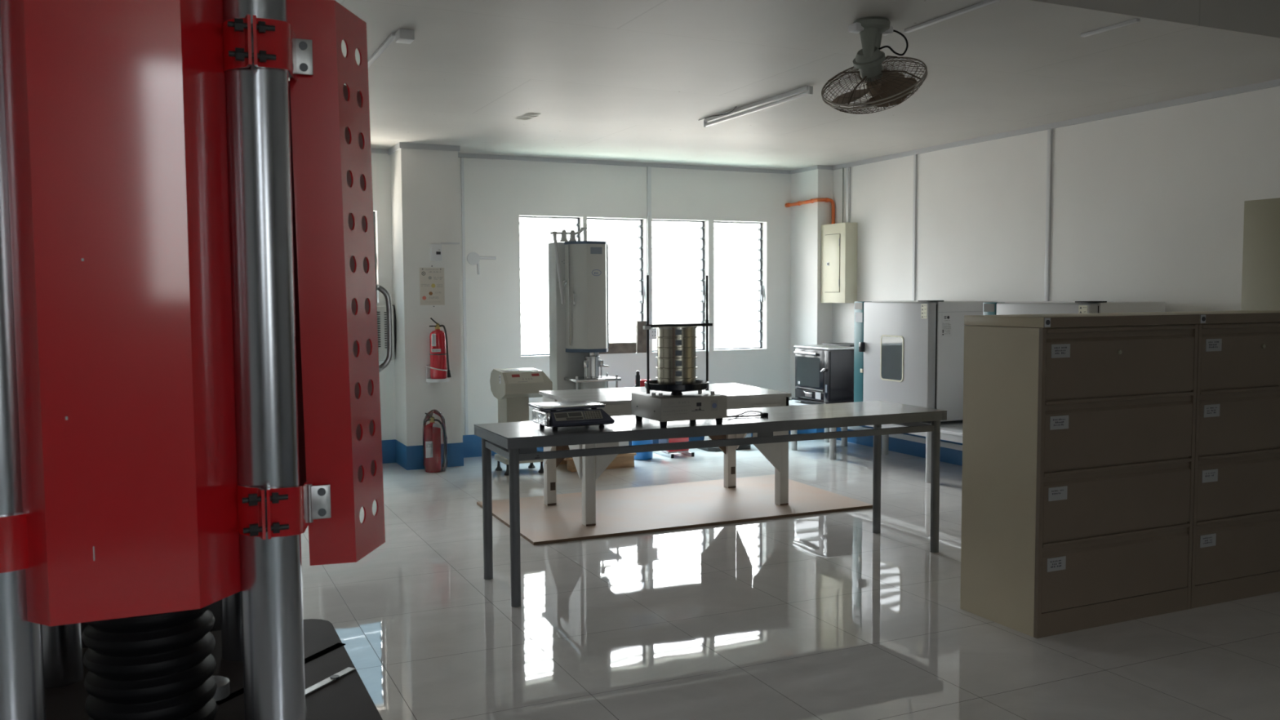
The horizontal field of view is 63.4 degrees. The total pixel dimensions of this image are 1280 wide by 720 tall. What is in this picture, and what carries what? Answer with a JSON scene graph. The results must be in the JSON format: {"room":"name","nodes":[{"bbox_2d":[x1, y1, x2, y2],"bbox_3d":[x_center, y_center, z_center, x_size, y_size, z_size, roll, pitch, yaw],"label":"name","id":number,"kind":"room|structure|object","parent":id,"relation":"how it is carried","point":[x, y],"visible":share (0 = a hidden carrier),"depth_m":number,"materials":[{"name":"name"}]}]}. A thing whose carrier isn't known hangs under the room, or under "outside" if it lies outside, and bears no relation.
{"room":"materials testing laboratory","nodes":[
{"label":"materials testing laboratory","id":0,"kind":"room"},
{"bbox_2d":[390,148,462,446],"bbox_3d":[-1.783,-0.439,8.657,0.465,2.640,0.430,-2,4,-25],"label":"wall pillar","id":1,"kind":"structure","parent":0,"point":[424,183],"depth_m":8.46,"materials":[{"name":"paint"}]},
{"bbox_2d":[388,142,460,155],"bbox_3d":[-1.788,-1.733,8.568,0.495,0.045,0.445,-2,4,-25],"label":"trim","id":2,"kind":"structure","parent":1,"relation":"attached to","point":[399,145],"depth_m":8.38,"materials":[{"name":"grey"}]},
{"bbox_2d":[395,440,463,470],"bbox_3d":[-1.774,0.781,8.731,0.473,0.196,0.430,-2,4,-25],"label":"baseboard","id":3,"kind":"structure","parent":1,"relation":"attached to","point":[411,457],"depth_m":8.57,"materials":[{"name":"blue paint"}]},
{"bbox_2d":[419,265,444,306],"bbox_3d":[-1.694,-0.601,8.447,0.202,0.337,0.007,-2,4,-25],"label":"sign","id":4,"kind":"object","parent":1,"relation":"attached to","point":[432,291],"visible":1,"depth_m":8.45,"materials":[{"name":"beige paper"}]},
{"bbox_2d":[422,269,442,302],"bbox_3d":[-1.696,-0.606,8.445,0.177,0.267,0.001,-2,4,-25],"label":"print","id":5,"kind":"object","parent":4,"relation":"attached to","point":[425,269],"depth_m":8.45},
{"bbox_2d":[430,244,442,261],"bbox_3d":[-1.658,-0.875,8.428,0.088,0.138,0.043,-2,4,-25],"label":"switch","id":6,"kind":"object","parent":1,"relation":"attached to","point":[435,249],"visible":1,"depth_m":8.41,"materials":[{"name":"white plastic"}]},
{"bbox_2d":[426,364,448,382],"bbox_3d":[-1.640,0.086,8.410,0.189,0.178,0.194,-2,4,-25],"label":"bracket","id":7,"kind":"object","parent":1,"relation":"attached to","point":[428,380],"visible":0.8,"depth_m":8.34,"materials":[{"name":"white plastic"}]},
{"bbox_2d":[426,377,448,382],"bbox_3d":[-1.643,0.162,8.417,0.184,0.025,0.188,-2,4,-25],"label":"shelf","id":8,"kind":"object","parent":7,"relation":"attached to","point":[428,380],"depth_m":8.34,"materials":[{"name":"white plastic"}]},
{"bbox_2d":[429,317,451,378],"bbox_3d":[-1.627,-0.097,8.392,0.160,0.494,0.146,-2,4,-25],"label":"fire extinguisher","id":9,"kind":"object","parent":7,"relation":"on","point":[438,343],"visible":1,"depth_m":8.35,"materials":[{"name":"red metal"}]},
{"bbox_2d":[440,242,459,244],"bbox_3d":[-1.553,-0.956,8.488,0.154,0.015,0.012,-2,4,-25],"label":"cable trunking","id":10,"kind":"object","parent":1,"relation":"attached to","point":[441,242],"visible":1,"depth_m":8.48,"materials":[{"name":"white plastic"}]},
{"bbox_2d":[371,152,791,439],"bbox_3d":[-2.158,-0.446,8.805,8.690,2.640,0.167,-2,4,-25],"label":"wall","id":11,"kind":"structure","parent":0,"point":[498,192],"depth_m":9.42,"materials":[{"name":"paint"}]},
{"bbox_2d":[373,211,377,302],"bbox_3d":[-2.509,-0.857,8.623,0.617,0.768,0.089,-2,4,-25],"label":"window","id":12,"kind":"structure","parent":11,"relation":"in","point":[374,216],"depth_m":8.75,"materials":[{"name":"clear glass"}]},
{"bbox_2d":[377,304,395,360],"bbox_3d":[-2.365,-0.222,8.575,0.666,0.464,0.154,-2,4,-25],"label":"air conditioner","id":13,"kind":"object","parent":11,"relation":"attached to","point":[381,310],"visible":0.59,"depth_m":8.61,"materials":[{"name":"grey plastic"}]},
{"bbox_2d":[377,311,386,347],"bbox_3d":[-2.354,-0.243,8.508,0.572,0.304,0.007,-2,4,-25],"label":"grille","id":14,"kind":"object","parent":13,"relation":"attached to","point":[381,316],"depth_m":8.61,"materials":[{"name":"grey"}]},
{"bbox_2d":[460,157,468,435],"bbox_3d":[-1.525,-0.544,8.997,0.025,2.403,0.020,-2,4,-25],"label":"cable trunking","id":15,"kind":"object","parent":11,"relation":"attached to","point":[461,158],"visible":1,"depth_m":8.99,"materials":[{"name":"white plastic"}]},
{"bbox_2d":[466,252,496,274],"bbox_3d":[-1.384,-0.843,9.046,0.258,0.194,0.027,-2,4,-25],"label":"junction box","id":16,"kind":"object","parent":11,"relation":"attached to","point":[473,258],"visible":1,"depth_m":9.01,"materials":[{"name":"white plastic"}]},
{"bbox_2d":[519,216,579,355],"bbox_3d":[-0.829,-0.671,9.426,0.607,1.255,0.110,-2,4,-25],"label":"window","id":17,"kind":"structure","parent":11,"relation":"in","point":[577,224],"depth_m":9.38,"materials":[{"name":"clear glass"}]},
{"bbox_2d":[370,148,790,173],"bbox_3d":[-2.281,-1.736,8.574,8.354,0.035,0.020,-2,4,-25],"label":"trim","id":18,"kind":"structure","parent":11,"relation":"attached to","point":[373,150],"depth_m":9.48,"materials":[{"name":"grey"}]},
{"bbox_2d":[382,430,790,463],"bbox_3d":[-2.268,0.782,8.738,8.354,0.198,0.011,-2,4,-25],"label":"baseboard","id":19,"kind":"structure","parent":11,"relation":"attached to","point":[472,443],"depth_m":9.08,"materials":[{"name":"blue paint"}]},
{"bbox_2d":[586,217,644,335],"bbox_3d":[-0.246,-0.692,9.695,0.600,1.255,0.110,-2,4,-25],"label":"window","id":20,"kind":"structure","parent":11,"relation":"in","point":[641,280],"depth_m":9.75,"materials":[{"name":"clear glass"}]},
{"bbox_2d":[635,320,646,352],"bbox_3d":[0.012,-0.219,9.771,0.094,0.297,0.035,-2,4,-25],"label":"wooden board","id":21,"kind":"object","parent":11,"relation":"on","point":[641,334],"visible":1,"depth_m":9.75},
{"bbox_2d":[646,166,652,324],"bbox_3d":[0.088,-1.051,9.716,0.036,1.505,0.018,-2,4,-25],"label":"cable trunking","id":22,"kind":"object","parent":11,"relation":"attached to","point":[649,168],"visible":0.76,"depth_m":9.70,"materials":[{"name":"white plastic"}]},
{"bbox_2d":[648,328,656,339],"bbox_3d":[0.120,-0.248,9.772,0.070,0.105,0.032,-2,4,-25],"label":"power outlet","id":23,"kind":"object","parent":11,"relation":"attached to","point":[652,332],"visible":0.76,"depth_m":9.76,"materials":[{"name":"white plastic"}]},
{"bbox_2d":[652,219,705,351],"bbox_3d":[0.351,-0.713,9.970,0.606,1.255,0.110,-2,4,-25],"label":"window","id":24,"kind":"structure","parent":11,"relation":"in","point":[703,300],"depth_m":10.01,"materials":[{"name":"glass"}]},
{"bbox_2d":[714,221,763,350],"bbox_3d":[0.948,-0.734,10.246,0.597,1.255,0.110,-2,4,-25],"label":"window","id":25,"kind":"structure","parent":11,"relation":"in","point":[760,300],"depth_m":10.29,"materials":[{"name":"glass"}]},
{"bbox_2d":[599,342,635,354],"bbox_3d":[-0.245,-0.110,9.655,0.452,0.097,0.030,-2,4,-25],"label":"wooden board","id":26,"kind":"object","parent":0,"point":[614,348],"visible":0.56,"depth_m":9.67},
{"bbox_2d":[288,0,1279,170],"bbox_3d":[0.341,-1.619,3.112,8.930,0.407,12.730,-2,4,-25],"label":"ceiling","id":27,"kind":"structure","parent":0,"point":[633,81],"depth_m":5.63,"materials":[{"name":"white paint"}]},
{"bbox_2d":[367,28,414,67],"bbox_3d":[-1.362,-1.533,5.369,0.085,0.045,1.360,-2,4,-25],"label":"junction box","id":28,"kind":"object","parent":27,"relation":"attached to","point":[401,36],"visible":0.77,"depth_m":4.82,"materials":[{"name":"white plastic"}]},
{"bbox_2d":[697,85,813,127],"bbox_3d":[0.705,-1.622,6.671,0.069,0.056,1.330,-2,4,-25],"label":"lamp","id":29,"kind":"object","parent":27,"relation":"attached to","point":[810,89],"visible":1,"depth_m":6.59,"materials":[{"name":"white metal"}]},
{"bbox_2d":[821,16,927,114],"bbox_3d":[1.067,-1.320,4.730,0.428,0.418,0.459,-2,4,-25],"label":"ceiling fan","id":30,"kind":"object","parent":27,"relation":"hanging from","point":[887,87],"visible":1,"depth_m":4.66,"materials":[{"name":"grey metal"}]},
{"bbox_2d":[904,0,999,32],"bbox_3d":[1.361,-1.513,4.558,0.025,0.014,0.580,-2,4,-25],"label":"cable trunking","id":31,"kind":"object","parent":27,"relation":"attached to","point":[986,2],"visible":1,"depth_m":4.54,"materials":[{"name":"white plastic"}]},
{"bbox_2d":[1080,17,1139,37],"bbox_3d":[2.166,-1.532,4.781,0.025,0.014,0.310,-2,4,-25],"label":"cable trunking","id":32,"kind":"object","parent":27,"relation":"attached to","point":[1136,20],"visible":1,"depth_m":4.76,"materials":[{"name":"white plastic"}]},
{"bbox_2d":[301,433,1279,719],"bbox_3d":[0.358,1.262,3.295,8.930,0.100,12.730,-2,4,-25],"label":"floor","id":33,"kind":"structure","parent":0,"point":[819,616],"depth_m":4.45,"materials":[{"name":"tile"}]},
{"bbox_2d":[0,0,392,719],"bbox_3d":[-0.944,0.046,2.052,0.933,2.500,1.245,-2,4,-25],"label":"machine","id":34,"kind":"object","parent":33,"relation":"on","point":[190,369],"visible":1,"depth_m":1.66,"materials":[{"name":"red metal"}]},
{"bbox_2d":[422,409,448,472],"bbox_3d":[-1.655,0.650,8.374,0.205,0.500,0.185,-2,4,-25],"label":"fire extinguisher","id":35,"kind":"object","parent":33,"relation":"on","point":[432,456],"visible":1,"depth_m":8.33,"materials":[{"name":"red metal"}]},
{"bbox_2d":[489,367,552,475],"bbox_3d":[-0.960,0.484,8.368,0.392,0.825,0.417,-2,4,-25],"label":"machine","id":36,"kind":"object","parent":33,"relation":"on","point":[513,388],"visible":0.73,"depth_m":8.22,"materials":[{"name":"grey"}]},
{"bbox_2d":[500,368,537,371],"bbox_3d":[-0.981,0.081,8.319,0.285,0.008,0.175,-2,4,-25],"label":"tray","id":37,"kind":"object","parent":36,"relation":"on","point":[507,369],"depth_m":8.28,"materials":[{"name":"silver metal"}]},
{"bbox_2d":[559,453,636,471],"bbox_3d":[-0.421,0.819,8.637,0.620,0.116,0.530,-2,4,-25],"label":"wooden pallet","id":38,"kind":"object","parent":33,"relation":"on","point":[626,460],"visible":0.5,"depth_m":8.47,"materials":[{"name":"brown wood"}]},
{"bbox_2d":[548,222,628,446],"bbox_3d":[-0.441,-0.174,8.495,0.592,1.883,0.460,-2,4,-25],"label":"machine","id":39,"kind":"object","parent":38,"relation":"on","point":[579,304],"visible":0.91,"depth_m":8.39,"materials":[{"name":"grey metal"}]},
{"bbox_2d":[631,369,653,460],"bbox_3d":[0.007,0.465,8.913,0.218,0.778,0.210,-2,4,-25],"label":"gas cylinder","id":40,"kind":"object","parent":33,"relation":"on","point":[639,382],"visible":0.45,"depth_m":8.87,"materials":[{"name":"blue paint"}]},
{"bbox_2d":[653,437,694,457],"bbox_3d":[0.289,0.608,9.172,0.235,0.460,0.374,-2,4,-25],"label":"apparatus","id":41,"kind":"object","parent":33,"relation":"on","point":[685,451],"visible":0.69,"depth_m":9.07,"materials":[{"name":"red metal"}]},
{"bbox_2d":[476,474,872,545],"bbox_3d":[0.221,0.971,6.958,2.401,0.018,1.288,-2,4,-25],"label":"plywood sheet","id":42,"kind":"object","parent":33,"relation":"on","point":[666,507],"visible":0.86,"depth_m":6.80,"materials":[{"name":"brown wood"}]},
{"bbox_2d":[538,382,791,526],"bbox_3d":[0.170,0.588,6.893,1.502,0.754,0.868,-2,4,-22],"label":"wooden table","id":43,"kind":"object","parent":42,"relation":"on","point":[617,401],"visible":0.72,"depth_m":6.78,"materials":[{"name":"white paint"}]},
{"bbox_2d":[474,400,946,607],"bbox_3d":[0.429,0.686,5.421,2.478,0.779,0.615,-2,4,-25],"label":"steel table","id":44,"kind":"object","parent":33,"relation":"on","point":[516,442],"visible":0.99,"depth_m":5.16,"materials":[{"name":"grey paint"}]},
{"bbox_2d":[528,400,614,430],"bbox_3d":[-0.338,0.269,5.057,0.343,0.108,0.285,-2,4,-25],"label":"digital scale","id":45,"kind":"object","parent":44,"relation":"on","point":[554,415],"visible":1,"depth_m":4.96,"materials":[{"name":"grey metal"}]},
{"bbox_2d":[631,275,768,427],"bbox_3d":[0.350,-0.061,5.254,0.769,0.733,0.391,-2,4,-25],"label":"shaker","id":46,"kind":"object","parent":44,"relation":"on","point":[673,402],"visible":0.95,"depth_m":5.06,"materials":[{"name":"grey metal"}]},
{"bbox_2d":[655,377,697,384],"bbox_3d":[0.182,0.109,5.147,0.207,0.050,0.207,-2,4,-25],"label":"sieve","id":47,"kind":"object","parent":46,"relation":"on","point":[660,380],"visible":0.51,"depth_m":5.07,"materials":[{"name":"gold metal"}]},
{"bbox_2d":[655,366,697,378],"bbox_3d":[0.182,0.059,5.144,0.207,0.050,0.207,-2,4,-25],"label":"sieve","id":48,"kind":"object","parent":47,"relation":"on","point":[690,372],"visible":0.89,"depth_m":5.06,"materials":[{"name":"gold metal"}]},
{"bbox_2d":[655,356,697,368],"bbox_3d":[0.181,0.008,5.141,0.207,0.050,0.207,-2,4,-25],"label":"sieve","id":49,"kind":"object","parent":48,"relation":"on","point":[665,362],"visible":0.93,"depth_m":5.06,"materials":[{"name":"gold metal"}]},
{"bbox_2d":[655,346,697,357],"bbox_3d":[0.181,-0.042,5.138,0.207,0.050,0.207,-2,4,-25],"label":"sieve","id":50,"kind":"object","parent":49,"relation":"on","point":[662,352],"visible":0.85,"depth_m":5.05,"materials":[{"name":"gold metal"}]},
{"bbox_2d":[655,336,697,347],"bbox_3d":[0.181,-0.093,5.135,0.207,0.050,0.207,-2,4,-25],"label":"sieve","id":51,"kind":"object","parent":50,"relation":"on","point":[673,342],"visible":0.88,"depth_m":5.05,"materials":[{"name":"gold metal"}]},
{"bbox_2d":[657,325,697,337],"bbox_3d":[0.180,-0.143,5.131,0.207,0.050,0.207,-2,4,-25],"label":"sieve","id":52,"kind":"object","parent":51,"relation":"on","point":[660,332],"visible":0.86,"depth_m":5.05,"materials":[{"name":"gold metal"}]},
{"bbox_2d":[697,433,751,451],"bbox_3d":[0.765,0.695,9.538,0.435,0.235,0.320,-2,4,-25],"label":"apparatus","id":53,"kind":"object","parent":33,"relation":"on","point":[748,435],"visible":0.04,"depth_m":9.43,"materials":[{"name":"grey"}]},
{"bbox_2d":[788,400,847,450],"bbox_3d":[1.697,0.604,9.446,0.645,0.418,0.780,-2,4,-25],"label":"steel table","id":54,"kind":"object","parent":33,"relation":"on","point":[791,402],"visible":0.15,"depth_m":9.50,"materials":[{"name":"grey paint"}]},
{"bbox_2d":[791,342,853,404],"bbox_3d":[1.779,0.126,9.444,0.606,0.534,0.563,-2,4,-25],"label":"oven","id":55,"kind":"object","parent":54,"relation":"on","point":[824,372],"visible":0.83,"depth_m":9.19,"materials":[{"name":"black metal"}]},
{"bbox_2d":[829,420,963,483],"bbox_3d":[2.169,0.666,8.427,0.645,0.418,1.290,-2,4,-25],"label":"steel table","id":56,"kind":"object","parent":33,"relation":"on","point":[885,438],"visible":0.16,"depth_m":8.01,"materials":[{"name":"grey paint"}]},
{"bbox_2d":[853,300,997,422],"bbox_3d":[2.251,-0.008,8.294,0.705,0.942,0.924,-2,4,-25],"label":"oven","id":57,"kind":"object","parent":56,"relation":"on","point":[906,352],"visible":0.84,"depth_m":7.92,"materials":[{"name":"white metal"}]},
{"bbox_2d":[942,320,951,333],"bbox_3d":[2.308,-0.248,7.798,0.078,0.106,0.001,-2,4,-25],"label":"print","id":58,"kind":"object","parent":57,"relation":"attached to","point":[944,320],"depth_m":7.80},
{"bbox_2d":[940,425,962,443],"bbox_3d":[2.765,0.744,7.143,0.645,0.418,1.535,-2,4,-25],"label":"steel table","id":59,"kind":"object","parent":33,"relation":"on","point":[953,433],"visible":0.02,"depth_m":7.53,"materials":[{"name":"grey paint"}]},
{"bbox_2d":[982,301,1164,315],"bbox_3d":[2.870,0.073,6.958,0.705,0.942,0.924,-2,4,-25],"label":"oven","id":60,"kind":"object","parent":59,"relation":"on","point":[1017,307],"visible":0.17,"depth_m":6.63,"materials":[{"name":"white metal"}]},
{"bbox_2d":[960,312,1199,638],"bbox_3d":[1.950,0.459,4.603,0.920,1.318,0.462,-2,4,-25],"label":"filing cabinet","id":61,"kind":"object","parent":33,"relation":"on","point":[1078,429],"visible":1,"depth_m":4.39,"materials":[{"name":"beige metal"}]},
{"bbox_2d":[1050,560,1061,568],"bbox_3d":[1.713,0.840,4.270,0.062,0.028,0.001,-2,4,-25],"label":"print","id":62,"kind":"object","parent":61,"relation":"attached to","point":[1059,560],"depth_m":4.27},
{"bbox_2d":[1053,418,1065,426],"bbox_3d":[1.712,0.254,4.234,0.066,0.028,0.001,-2,4,-25],"label":"print","id":63,"kind":"object","parent":61,"relation":"attached to","point":[1053,419],"depth_m":4.23},
{"bbox_2d":[1054,346,1066,354],"bbox_3d":[1.711,-0.039,4.215,0.068,0.029,0.001,-2,4,-25],"label":"print","id":64,"kind":"object","parent":61,"relation":"attached to","point":[1056,350],"depth_m":4.21},
{"bbox_2d":[1129,310,1279,608],"bbox_3d":[2.786,0.429,4.989,0.920,1.318,0.462,-2,4,-25],"label":"filing cabinet","id":65,"kind":"object","parent":33,"relation":"on","point":[1236,544],"visible":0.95,"depth_m":4.71,"materials":[{"name":"beige metal"}]},
{"bbox_2d":[1208,341,1218,347],"bbox_3d":[2.547,-0.068,4.602,0.068,0.028,0.001,-2,4,-25],"label":"print","id":66,"kind":"object","parent":65,"relation":"attached to","point":[1210,341],"depth_m":4.60},
{"bbox_2d":[1240,197,1279,311],"bbox_3d":[3.732,0.093,5.482,0.451,1.915,0.885,-2,4,-25],"label":"tall cabinet","id":67,"kind":"object","parent":33,"relation":"on","point":[1260,279],"visible":0.41,"depth_m":5.65,"materials":[{"name":"beige metal"}]},
{"bbox_2d":[790,168,833,399],"bbox_3d":[1.691,-0.560,10.240,0.176,2.640,0.468,-2,4,-25],"label":"pillar","id":68,"kind":"structure","parent":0,"point":[811,319],"depth_m":10.11,"materials":[{"name":"paint"}]},
{"bbox_2d":[790,164,832,173],"bbox_3d":[1.673,-1.858,10.133,0.175,0.035,0.465,-2,4,-25],"label":"trim","id":69,"kind":"structure","parent":68,"relation":"attached to","point":[816,166],"depth_m":9.98,"materials":[{"name":"grey"}]},
{"bbox_2d":[831,85,1279,342],"bbox_3d":[4.313,-0.381,4.974,0.160,2.920,12.230,-2,4,-25],"label":"wall","id":70,"kind":"structure","parent":0,"point":[1147,206],"depth_m":7.30,"materials":[{"name":"paint"}]},
{"bbox_2d":[820,222,857,302],"bbox_3d":[1.879,-0.915,9.827,0.155,0.746,0.395,-2,4,-25],"label":"electrical panel","id":71,"kind":"object","parent":70,"relation":"attached to","point":[838,275],"visible":0.98,"depth_m":9.70,"materials":[{"name":"beige metal"}]},
{"bbox_2d":[784,197,835,223],"bbox_3d":[1.615,-1.435,10.097,0.568,0.257,0.187,3,5,43],"label":"conduit pipe","id":72,"kind":"object","parent":71,"relation":"attached to","point":[826,199],"visible":0.98,"depth_m":9.96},
{"bbox_2d":[842,167,844,222],"bbox_3d":[1.926,-1.559,9.829,0.011,0.536,0.011,0,4,-2],"label":"cable","id":73,"kind":"object","parent":70,"relation":"attached to","point":[842,167],"visible":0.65,"depth_m":9.82,"materials":[{"name":"grey plastic"}]},
{"bbox_2d":[845,167,850,222],"bbox_3d":[1.960,-1.550,9.760,0.025,0.526,0.035,-2,4,-25],"label":"cable trunking","id":74,"kind":"object","parent":70,"relation":"attached to","point":[848,169],"visible":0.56,"depth_m":9.75,"materials":[{"name":"white plastic"}]},
{"bbox_2d":[790,425,962,466],"bbox_3d":[4.168,0.983,4.988,0.180,0.198,12.226,-2,4,-25],"label":"baseboard","id":75,"kind":"structure","parent":70,"relation":"attached to","point":[949,455],"depth_m":9.09,"materials":[{"name":"blue paint"}]},
{"bbox_2d":[840,426,962,450],"bbox_3d":[2.792,0.740,8.132,0.018,0.044,4.405,-2,4,-25],"label":"cable trunking","id":76,"kind":"object","parent":70,"relation":"attached to","point":[948,445],"visible":0.02,"depth_m":9.00,"materials":[{"name":"white plastic"}]},
{"bbox_2d":[911,154,916,300],"bbox_3d":[2.369,-0.568,8.963,0.015,2.390,0.030,-2,4,-25],"label":"cable trunking","id":77,"kind":"object","parent":70,"relation":"attached to","point":[914,205],"visible":0.56,"depth_m":8.92,"materials":[{"name":"white plastic"}]},
{"bbox_2d":[1044,128,1052,301],"bbox_3d":[2.991,-0.486,7.620,0.015,2.390,0.035,-2,4,-25],"label":"cable trunking","id":78,"kind":"object","parent":70,"relation":"attached to","point":[1049,155],"visible":0.56,"depth_m":7.58,"materials":[{"name":"white plastic"}]},
{"bbox_2d":[832,78,1279,169],"bbox_3d":[2.884,-1.713,7.754,0.020,0.038,4.912,-2,4,-25],"label":"trim","id":79,"kind":"structure","parent":70,"relation":"attached to","point":[1273,83],"depth_m":7.25,"materials":[{"name":"grey"}]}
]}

